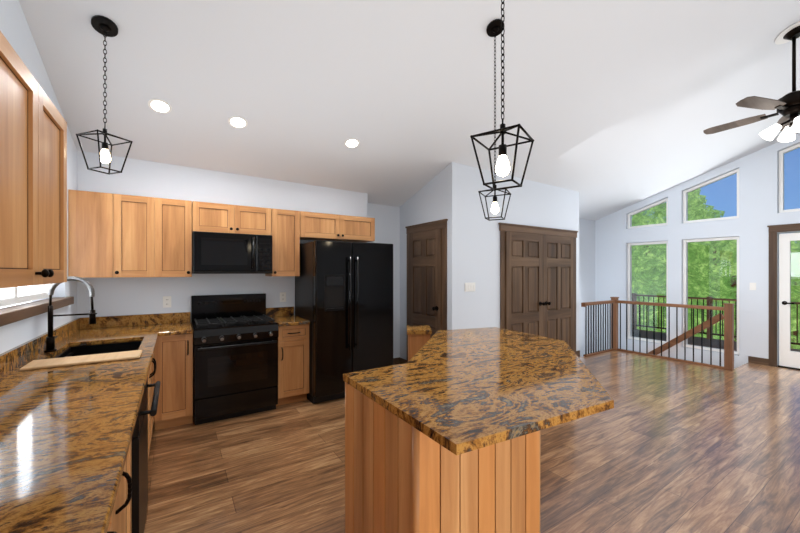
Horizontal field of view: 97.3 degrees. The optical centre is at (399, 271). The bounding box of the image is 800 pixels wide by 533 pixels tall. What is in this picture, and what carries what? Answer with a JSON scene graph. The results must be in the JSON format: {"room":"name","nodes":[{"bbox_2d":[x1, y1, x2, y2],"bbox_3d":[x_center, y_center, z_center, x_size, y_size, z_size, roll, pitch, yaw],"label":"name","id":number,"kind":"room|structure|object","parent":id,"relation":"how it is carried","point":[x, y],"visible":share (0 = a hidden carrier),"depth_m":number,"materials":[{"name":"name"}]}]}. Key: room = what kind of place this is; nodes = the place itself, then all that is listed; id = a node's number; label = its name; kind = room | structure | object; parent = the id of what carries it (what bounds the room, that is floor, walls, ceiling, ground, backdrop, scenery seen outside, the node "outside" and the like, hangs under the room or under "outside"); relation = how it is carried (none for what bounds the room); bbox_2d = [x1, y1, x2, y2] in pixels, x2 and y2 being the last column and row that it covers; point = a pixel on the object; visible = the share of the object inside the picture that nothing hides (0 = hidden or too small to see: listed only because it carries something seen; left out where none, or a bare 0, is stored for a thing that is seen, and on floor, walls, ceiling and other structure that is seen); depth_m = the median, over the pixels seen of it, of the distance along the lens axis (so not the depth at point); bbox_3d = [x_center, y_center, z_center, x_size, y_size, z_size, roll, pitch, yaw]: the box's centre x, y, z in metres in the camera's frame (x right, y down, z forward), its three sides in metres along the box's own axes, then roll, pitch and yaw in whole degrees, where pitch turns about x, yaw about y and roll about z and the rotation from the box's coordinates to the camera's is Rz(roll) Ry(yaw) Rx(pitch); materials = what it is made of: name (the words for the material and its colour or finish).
{"room":"kitchen","nodes":[
{"label":"kitchen","id":0,"kind":"room"},
{"bbox_2d":[0,0,76,353],"bbox_3d":[-0.957,-0.498,-0.137,0.200,3.896,9.200,0,0,-33],"label":"wall","id":1,"kind":"structure","parent":0,"point":[14,26],"depth_m":2.29,"materials":[{"name":"white paint"}]},
{"bbox_2d":[0,284,51,306],"bbox_3d":[-2.496,-0.230,2.244,0.070,0.874,1.564,0,0,-33],"label":"kitchen window","id":2,"kind":"structure","parent":1,"relation":"in","point":[8,296],"depth_m":2.28,"materials":[{"name":"white"}]},
{"bbox_2d":[0,307,64,328],"bbox_3d":[-2.484,0.288,2.252,0.200,0.024,1.570,0,0,-33],"label":"apron","id":3,"kind":"object","parent":1,"relation":"attached to","point":[62,307],"visible":0.12,"depth_m":2.20,"materials":[{"name":"brown paint"}]},
{"bbox_2d":[0,31,66,287],"bbox_3d":[-0.928,-0.333,0.362,0.379,0.765,2.940,0,0,-33],"label":"upper cabinet","id":4,"kind":"object","parent":1,"relation":"attached to","point":[33,133],"visible":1,"depth_m":1.27,"materials":[{"name":"brown wood"}]},
{"bbox_2d":[0,297,73,326],"bbox_3d":[-2.413,0.243,2.297,0.123,0.063,1.690,0,0,-33],"label":"sill","id":5,"kind":"structure","parent":1,"relation":"attached to","point":[11,314],"depth_m":2.16,"materials":[{"name":"brown wood"}]},
{"bbox_2d":[77,150,367,321],"bbox_3d":[-1.824,0.130,4.264,3.080,2.640,0.250,0,0,-33],"label":"wall","id":6,"kind":"structure","parent":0,"point":[114,296],"depth_m":3.82,"materials":[{"name":"grey paint"}]},
{"bbox_2d":[68,189,191,277],"bbox_3d":[-2.561,-0.333,3.416,0.921,0.765,0.379,0,0,-33],"label":"upper cabinet","id":7,"kind":"object","parent":6,"relation":"attached to","point":[110,235],"visible":1,"depth_m":3.27,"materials":[{"name":"brown wood"}]},
{"bbox_2d":[192,201,270,234],"bbox_3d":[-1.846,-0.562,3.873,0.766,0.305,0.379,0,0,-33],"label":"upper cabinet","id":8,"kind":"object","parent":6,"relation":"attached to","point":[206,217],"visible":0.97,"depth_m":3.73,"materials":[{"name":"brown wood"}]},
{"bbox_2d":[192,231,272,273],"bbox_3d":[-1.822,-0.194,3.835,0.758,0.423,0.467,0,0,-33],"label":"microwave","id":9,"kind":"object","parent":8,"relation":"attached to","point":[212,252],"visible":0.99,"depth_m":3.66,"materials":[{"name":"black metal"}]},
{"bbox_2d":[265,209,299,275],"bbox_3d":[-1.388,-0.333,4.166,0.315,0.765,0.379,0,0,-33],"label":"upper cabinet","id":10,"kind":"object","parent":6,"relation":"attached to","point":[285,224],"visible":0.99,"depth_m":4.05,"materials":[{"name":"brown wood"}]},
{"bbox_2d":[300,211,374,241],"bbox_3d":[-0.833,-0.562,4.521,0.994,0.305,0.379,0,0,-33],"label":"upper cabinet","id":11,"kind":"object","parent":6,"relation":"attached to","point":[313,226],"visible":1,"depth_m":4.38,"materials":[{"name":"brown wood"}]},
{"bbox_2d":[368,203,399,357],"bbox_3d":[-1.677,0.169,4.684,3.780,2.562,0.300,0,0,-33],"label":"wall","id":12,"kind":"structure","parent":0,"point":[387,218],"depth_m":5.51,"materials":[{"name":"grey paint"}]},
{"bbox_2d":[19,0,799,220],"bbox_3d":[2.783,-1.735,2.135,9.050,1.847,9.400,0,0,-33],"label":"ceiling","id":13,"kind":"structure","parent":0,"point":[616,99],"depth_m":3.19,"materials":[{"name":"white paint"}]},
{"bbox_2d":[76,15,132,174],"bbox_3d":[-1.919,-1.139,2.289,0.212,0.970,0.210,0,0,19],"label":"light","id":14,"kind":"object","parent":13,"relation":"hanging from","point":[103,25],"visible":1,"depth_m":2.28,"materials":[{"name":"black metal"}]},
{"bbox_2d":[148,99,171,113],"bbox_3d":[-2.030,-1.401,2.977,0.170,0.055,0.164,0,0,-33],"label":"recessed light","id":15,"kind":"object","parent":13,"relation":"in","point":[157,105],"visible":1,"depth_m":2.97,"materials":[{"name":"white plastic"}]},
{"bbox_2d":[228,116,247,128],"bbox_3d":[-1.514,-1.399,3.289,0.170,0.055,0.164,0,0,-33],"label":"recessed light","id":16,"kind":"object","parent":13,"relation":"in","point":[239,122],"visible":1,"depth_m":3.28,"materials":[{"name":"white plastic"}]},
{"bbox_2d":[344,138,359,147],"bbox_3d":[-0.524,-1.406,3.844,0.170,0.055,0.164,0,0,-33],"label":"recessed light","id":17,"kind":"object","parent":13,"relation":"in","point":[352,142],"visible":1,"depth_m":3.84,"materials":[{"name":"white plastic"}]},
{"bbox_2d":[478,19,510,220],"bbox_3d":[0.738,-1.166,2.735,0.212,1.513,0.210,0,0,27],"label":"pendant light","id":18,"kind":"object","parent":13,"relation":"hanging from","point":[493,29],"visible":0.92,"depth_m":2.73,"materials":[{"name":"black metal"}]},
{"bbox_2d":[470,0,533,190],"bbox_3d":[0.443,-1.285,1.517,0.212,1.832,0.210,0,0,35],"label":"pendant light","id":19,"kind":"object","parent":13,"relation":"hanging from","point":[502,167],"visible":1,"depth_m":1.51,"materials":[{"name":"black metal"}]},
{"bbox_2d":[703,21,799,141],"bbox_3d":[3.606,-1.750,3.289,1.264,1.018,1.218,0,0,-33],"label":"ceiling fan","id":20,"kind":"object","parent":13,"relation":"hanging from","point":[788,106],"depth_m":3.24,"materials":[{"name":"brown wood"}]},
{"bbox_2d":[144,350,799,532],"bbox_3d":[2.783,1.590,2.135,9.050,0.280,9.400,0,0,-33],"label":"floor","id":21,"kind":"structure","parent":0,"point":[682,447],"depth_m":2.71,"materials":[{"name":"brown wood"}]},
{"bbox_2d":[54,341,155,458],"bbox_3d":[-2.096,1.012,2.448,0.659,0.875,1.298,0,0,-33],"label":"base cabinet","id":22,"kind":"object","parent":21,"relation":"on","point":[152,371],"visible":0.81,"depth_m":2.78,"materials":[{"name":"brown wood"}]},
{"bbox_2d":[107,439,131,532],"bbox_3d":[-0.627,1.012,0.150,0.659,0.875,2.928,0,0,-33],"label":"base cabinet","id":23,"kind":"object","parent":21,"relation":"on","point":[121,517],"visible":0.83,"depth_m":1.35,"materials":[{"name":"brown wood"}]},
{"bbox_2d":[0,306,309,532],"bbox_3d":[-0.721,0.502,1.572,2.030,0.139,5.466,0,0,-33],"label":"countertop","id":24,"kind":"structure","parent":23,"relation":"on","point":[66,432],"depth_m":1.27,"materials":[{"name":"stone"}]},
{"bbox_2d":[44,276,96,351],"bbox_3d":[-2.294,0.283,2.467,0.276,0.507,0.134,0,0,-33],"label":"faucet","id":25,"kind":"object","parent":24,"relation":"on","point":[50,340],"visible":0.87,"depth_m":2.39,"materials":[{"name":"black metal"}]},
{"bbox_2d":[19,341,141,370],"bbox_3d":[-2.081,0.658,2.425,0.525,0.273,0.908,0,0,-33],"label":"sink","id":26,"kind":"object","parent":24,"relation":"in","point":[80,355],"visible":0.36,"depth_m":2.20,"materials":[{"name":"black"}]},
{"bbox_2d":[132,377,160,532],"bbox_3d":[-1.558,1.014,1.657,0.699,0.872,0.606,0,0,-33],"label":"dishwasher","id":27,"kind":"object","parent":21,"relation":"on","point":[140,433],"visible":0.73,"depth_m":1.65,"materials":[{"name":"black metal"}]},
{"bbox_2d":[154,333,192,429],"bbox_3d":[-2.224,1.012,3.465,0.300,0.875,0.659,0,0,-33],"label":"base cabinet","id":28,"kind":"object","parent":21,"relation":"on","point":[173,354],"visible":0.99,"depth_m":3.24,"materials":[{"name":"brown wood"}]},
{"bbox_2d":[191,293,278,424],"bbox_3d":[-1.753,0.853,3.727,0.762,1.195,0.719,0,0,-33],"label":"stove","id":29,"kind":"object","parent":21,"relation":"on","point":[235,343],"visible":1,"depth_m":3.51,"materials":[{"name":"black metal"}]},
{"bbox_2d":[276,324,308,405],"bbox_3d":[-1.302,1.012,4.055,0.338,0.875,0.659,0,0,-33],"label":"base cabinet","id":30,"kind":"object","parent":21,"relation":"on","point":[293,340],"visible":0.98,"depth_m":3.82,"materials":[{"name":"brown wood"}]},
{"bbox_2d":[295,240,392,403],"bbox_3d":[-0.681,0.547,4.334,0.985,1.805,0.834,0,0,-33],"label":"refrigerator","id":31,"kind":"object","parent":21,"relation":"on","point":[344,289],"visible":0.81,"depth_m":3.97,"materials":[{"name":"black metal"}]},
{"bbox_2d":[343,326,613,532],"bbox_3d":[0.473,0.980,2.208,1.305,0.940,2.372,0,0,13],"label":"kitchen island","id":32,"kind":"object","parent":21,"relation":"on","point":[446,439],"visible":1,"depth_m":1.49,"materials":[{"name":"brown stone"}]},
{"bbox_2d":[581,297,734,370],"bbox_3d":[4.025,0.959,5.629,1.101,0.983,1.716,0,0,-33],"label":"stair railing","id":33,"kind":"object","parent":21,"relation":"on","point":[728,308],"visible":1,"depth_m":6.00,"materials":[{"name":"brown wood"}]},
{"bbox_2d":[400,162,578,359],"bbox_3d":[1.461,-0.002,5.948,2.870,2.905,1.550,0,0,-33],"label":"wall","id":34,"kind":"structure","parent":0,"point":[473,241],"depth_m":4.87,"materials":[{"name":"grey paint"}]},
{"bbox_2d":[579,218,594,356],"bbox_3d":[3.269,1.631,7.549,1.900,5.638,0.800,0,0,-33],"label":"wall","id":35,"kind":"structure","parent":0,"point":[586,227],"depth_m":7.54,"materials":[{"name":"grey paint"}]},
{"bbox_2d":[595,133,799,367],"bbox_3d":[6.416,1.054,4.576,0.200,6.793,9.200,0,0,-33],"label":"wall","id":36,"kind":"structure","parent":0,"point":[758,170],"depth_m":5.97,"materials":[{"name":"grey paint"}]},
{"bbox_3d":[3.995,3.115,6.488,2.220,2.770,3.370,0,0,-33],"label":"wall","id":37,"kind":"structure","parent":0,"visible":0},
{"bbox_2d":[163,296,170,307],"bbox_3d":[-2.453,0.315,3.707,0.075,0.118,0.009,0,0,-33],"label":"outlet","id":38,"kind":"object","parent":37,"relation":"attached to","point":[166,299],"visible":1,"depth_m":3.70,"materials":[{"name":"white plastic"}]},
{"bbox_2d":[280,292,285,301],"bbox_3d":[-1.446,0.310,4.351,0.075,0.118,0.009,0,0,-33],"label":"outlet","id":39,"kind":"object","parent":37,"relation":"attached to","point":[282,294],"visible":1,"depth_m":4.35,"materials":[{"name":"white plastic"}]},
{"bbox_2d":[405,219,447,362],"bbox_3d":[0.317,0.379,4.962,0.119,2.142,0.954,0,0,-33],"label":"door","id":40,"kind":"structure","parent":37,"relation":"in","point":[426,242],"depth_m":4.91,"materials":[{"name":"brown wood"}]},
{"bbox_2d":[465,282,474,291],"bbox_3d":[0.934,0.200,4.684,0.190,0.118,0.010,0,0,-33],"label":"switch","id":41,"kind":"object","parent":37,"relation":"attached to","point":[468,286],"visible":1,"depth_m":4.68,"materials":[{"name":"white plastic"}]},
{"bbox_2d":[498,223,577,353],"bbox_3d":[2.236,0.377,5.452,1.924,2.147,0.119,0,0,-33],"label":"double closet door","id":42,"kind":"structure","parent":37,"relation":"in","point":[538,264],"depth_m":5.42,"materials":[{"name":"brown wood"}]},
{"bbox_2d":[393,350,768,365],"bbox_3d":[2.810,1.400,2.093,8.550,0.100,8.900,0,0,-33],"label":"baseboard","id":43,"kind":"structure","parent":37,"relation":"attached to","point":[757,360],"depth_m":5.53,"materials":[{"name":"brown wood"}]},
{"bbox_2d":[628,241,667,343],"bbox_3d":[4.904,0.390,6.950,0.070,1.954,0.724,0,0,-33],"label":"room window","id":44,"kind":"structure","parent":37,"relation":"in","point":[630,245],"depth_m":7.20,"materials":[{"name":"white"}]},
{"bbox_2d":[628,198,667,228],"bbox_3d":[4.904,-1.146,6.950,0.070,0.526,0.724,0,0,-33],"label":"transom window","id":45,"kind":"structure","parent":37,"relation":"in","point":[630,215],"depth_m":6.92,"materials":[{"name":"white"}]},
{"bbox_2d":[648,313,723,354],"bbox_3d":[4.790,1.640,6.813,0.131,1.908,2.306,0,0,-33],"label":"stair handrail","id":46,"kind":"object","parent":37,"relation":"attached to","point":[715,319],"visible":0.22,"depth_m":6.21,"materials":[{"name":"brown wood"}]},
{"bbox_2d":[683,236,738,354],"bbox_3d":[5.423,0.390,6.137,0.070,1.954,0.774,0,0,-33],"label":"room window","id":47,"kind":"structure","parent":37,"relation":"in","point":[685,242],"depth_m":6.32,"materials":[{"name":"white"}]},
{"bbox_2d":[683,169,738,222],"bbox_3d":[5.423,-1.300,6.137,0.070,0.833,0.774,0,0,-33],"label":"transom window","id":48,"kind":"structure","parent":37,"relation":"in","point":[685,193],"depth_m":6.15,"materials":[{"name":"white"}]},
{"bbox_2d":[750,283,755,289],"bbox_3d":[5.626,0.230,5.614,0.010,0.118,0.075,0,0,-33],"label":"switch","id":49,"kind":"object","parent":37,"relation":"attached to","point":[752,285],"visible":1,"depth_m":5.61,"materials":[{"name":"white plastic"}]},
{"bbox_2d":[767,223,799,369],"bbox_3d":[6.092,0.366,5.040,0.225,2.167,1.134,0,0,-33],"label":"exterior door","id":50,"kind":"structure","parent":37,"relation":"in","point":[789,359],"depth_m":5.36,"materials":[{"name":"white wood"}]},
{"bbox_2d":[779,143,799,212],"bbox_3d":[6.116,-1.520,5.054,0.070,1.235,0.924,0,0,-33],"label":"transom window","id":51,"kind":"structure","parent":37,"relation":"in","point":[781,153],"depth_m":5.40,"materials":[{"name":"white"}]},
{"label":"outside","id":52,"kind":"structure","parent":0,"visible":0},
{"bbox_2d":[632,293,799,351],"bbox_3d":[7.061,1.215,6.268,2.690,1.270,13.048,0,0,-33],"label":"deck railing","id":53,"kind":"object","parent":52,"point":[697,340],"visible":0.22,"depth_m":8.27,"materials":[{"name":"brown metal"}]},
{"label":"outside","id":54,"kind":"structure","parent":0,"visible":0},
{"bbox_3d":[35.601,4.550,34.625,81.150,0.200,100.000,0,0,-33],"label":"ground","id":55,"kind":"structure","parent":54,"visible":0},
{"bbox_2d":[632,188,799,348],"bbox_3d":[26.989,-3.539,21.042,42.217,15.978,100.274,0,0,-35],"label":"trees","id":56,"kind":"object","parent":55,"relation":"on","point":[712,265],"visible":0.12,"depth_m":13.26,"materials":[{"name":"green plant"}]}
]}

